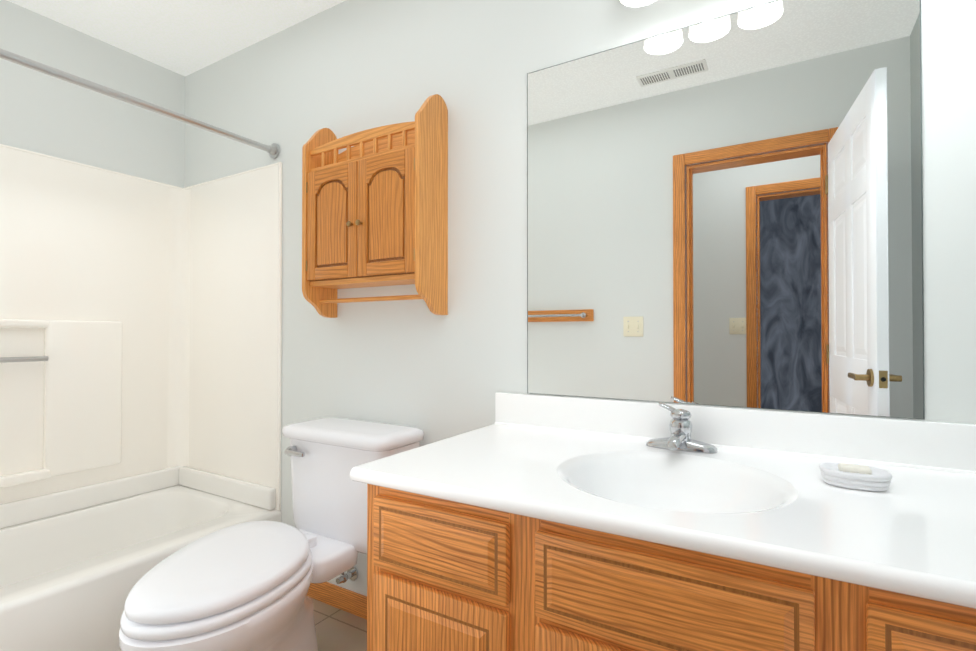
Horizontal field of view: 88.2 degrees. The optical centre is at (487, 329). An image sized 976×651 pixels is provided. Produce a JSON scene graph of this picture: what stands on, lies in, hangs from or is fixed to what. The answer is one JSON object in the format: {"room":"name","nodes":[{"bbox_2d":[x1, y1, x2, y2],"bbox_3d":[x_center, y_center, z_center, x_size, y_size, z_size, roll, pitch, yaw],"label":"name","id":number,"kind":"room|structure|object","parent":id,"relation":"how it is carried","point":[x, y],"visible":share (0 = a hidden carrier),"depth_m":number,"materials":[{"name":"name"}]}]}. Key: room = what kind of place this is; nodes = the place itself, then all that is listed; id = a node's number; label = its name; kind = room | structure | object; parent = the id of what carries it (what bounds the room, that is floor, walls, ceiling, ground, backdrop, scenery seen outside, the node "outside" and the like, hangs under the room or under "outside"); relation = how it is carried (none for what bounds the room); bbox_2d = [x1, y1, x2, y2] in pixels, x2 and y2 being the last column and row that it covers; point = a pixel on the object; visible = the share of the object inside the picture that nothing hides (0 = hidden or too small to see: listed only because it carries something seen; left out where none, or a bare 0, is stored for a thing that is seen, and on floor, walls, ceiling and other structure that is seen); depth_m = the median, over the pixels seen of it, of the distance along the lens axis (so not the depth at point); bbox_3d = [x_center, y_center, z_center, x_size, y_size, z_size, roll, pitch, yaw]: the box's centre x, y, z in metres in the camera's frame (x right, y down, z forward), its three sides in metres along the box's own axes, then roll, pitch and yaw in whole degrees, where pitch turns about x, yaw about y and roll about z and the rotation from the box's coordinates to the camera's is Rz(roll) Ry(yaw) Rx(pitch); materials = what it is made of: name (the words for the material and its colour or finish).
{"room":"bathroom","nodes":[
{"label":"bathroom","id":0,"kind":"room"},
{"bbox_2d":[0,0,184,187],"bbox_3d":[-2.079,-0.107,1.994,0.150,2.470,1.615,0,-1,31],"label":"wall","id":1,"kind":"structure","parent":0,"point":[43,113],"depth_m":2.29,"materials":[{"name":"paint"}]},
{"bbox_2d":[7,0,345,75],"bbox_3d":[-0.817,-1.391,0.247,4.420,0.060,3.650,0,-1,31],"label":"ceiling","id":2,"kind":"structure","parent":0,"point":[184,37],"depth_m":2.20,"materials":[{"name":"white paint"}]},
{"bbox_2d":[312,598,366,650],"bbox_3d":[-0.817,1.139,0.221,4.420,0.060,3.650,0,-1,31],"label":"floor","id":3,"kind":"structure","parent":0,"point":[337,629],"depth_m":1.89,"materials":[{"name":"tile"}]},
{"bbox_2d":[0,144,281,650],"bbox_3d":[-1.642,0.188,1.798,0.799,1.876,1.499,0,-1,31],"label":"tub","id":4,"kind":"object","parent":3,"relation":"on","point":[140,368],"visible":0.92,"depth_m":2.28,"materials":[{"name":"plastic"}]},
{"bbox_2d":[119,417,423,650],"bbox_3d":[-0.654,0.737,1.563,0.529,0.780,0.876,0,-1,31],"label":"toilet","id":5,"kind":"object","parent":3,"relation":"on","point":[242,586],"visible":0.94,"depth_m":1.49,"materials":[{"name":"white ceramic"}]},
{"bbox_2d":[350,427,975,650],"bbox_3d":[0.380,0.727,1.082,1.377,0.783,0.650,0,-1,31],"label":"bathroom vanity","id":6,"kind":"object","parent":3,"relation":"on","point":[529,522],"depth_m":0.83,"materials":[{"name":"brown wood"}]},
{"bbox_2d":[354,420,975,595],"bbox_3d":[0.421,0.317,1.064,1.284,0.037,0.646,0,-1,31],"label":"countertop","id":7,"kind":"structure","parent":6,"relation":"on","point":[921,529],"depth_m":0.87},
{"bbox_2d":[518,440,805,531],"bbox_3d":[0.374,0.377,1.045,0.461,0.145,0.434,0,-1,31],"label":"sink","id":8,"kind":"object","parent":7,"relation":"in","point":[764,493],"depth_m":1.15,"materials":[{"name":"white ceramic"}]},
{"bbox_2d":[646,403,717,453],"bbox_3d":[0.477,0.250,1.263,0.172,0.113,0.139,0,-1,31],"label":"faucet","id":9,"kind":"object","parent":7,"relation":"on","point":[679,438],"visible":1,"depth_m":1.27,"materials":[{"name":"silver metal"}]},
{"bbox_2d":[819,463,891,490],"bbox_3d":[0.713,0.284,0.978,0.114,0.038,0.084,0,-1,31],"label":"soap dish","id":10,"kind":"object","parent":7,"relation":"on","point":[857,477],"visible":1,"depth_m":0.96,"materials":[{"name":"white ceramic"}]},
{"bbox_2d":[184,0,975,595],"bbox_3d":[-0.188,-0.109,1.879,3.520,2.470,0.120,0,-1,31],"label":"wall","id":11,"kind":"structure","parent":0,"point":[346,68],"depth_m":1.76,"materials":[{"name":"paint"}]},
{"bbox_2d":[0,48,279,158],"bbox_3d":[-1.345,-0.810,1.632,0.068,0.068,1.496,0,-1,31],"label":"shower curtain rod","id":12,"kind":"object","parent":11,"relation":"attached to","point":[273,150],"visible":1,"depth_m":1.76,"materials":[{"name":"silver metal"}]},
{"bbox_2d":[307,582,366,619],"bbox_3d":[-0.431,1.085,1.934,1.113,0.085,0.012,0,-1,31],"label":"baseboard","id":13,"kind":"structure","parent":11,"relation":"attached to","point":[344,599],"depth_m":2.01,"materials":[{"name":"brown wood"}]},
{"bbox_2d":[302,94,447,317],"bbox_3d":[-0.434,-0.429,1.851,0.572,0.762,0.180,0,-1,31],"label":"upper cabinet","id":14,"kind":"object","parent":11,"relation":"attached to","point":[374,207],"visible":1,"depth_m":1.77,"materials":[{"name":"brown wood"}]},
{"bbox_2d":[620,0,655,6],"bbox_3d":[0.530,-0.971,1.275,0.480,0.198,0.194,0,-1,31],"label":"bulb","id":15,"kind":"object","parent":11,"relation":"attached to","point":[635,3],"visible":1,"depth_m":1.35,"materials":[{"name":"white glass"}]},
{"bbox_2d":[527,0,924,418],"bbox_3d":[0.547,-0.312,1.371,0.978,1.030,0.004,0,-1,31],"label":"mirror","id":16,"kind":"object","parent":11,"relation":"attached to","point":[726,210],"visible":1,"depth_m":1.31,"materials":[{"name":"grey mirror"}]},
{"bbox_2d":[495,392,975,467],"bbox_3d":[0.581,0.257,1.333,1.284,0.105,0.022,0,-1,31],"label":"backsplash","id":17,"kind":"structure","parent":11,"relation":"attached to","point":[944,444],"depth_m":1.25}
]}

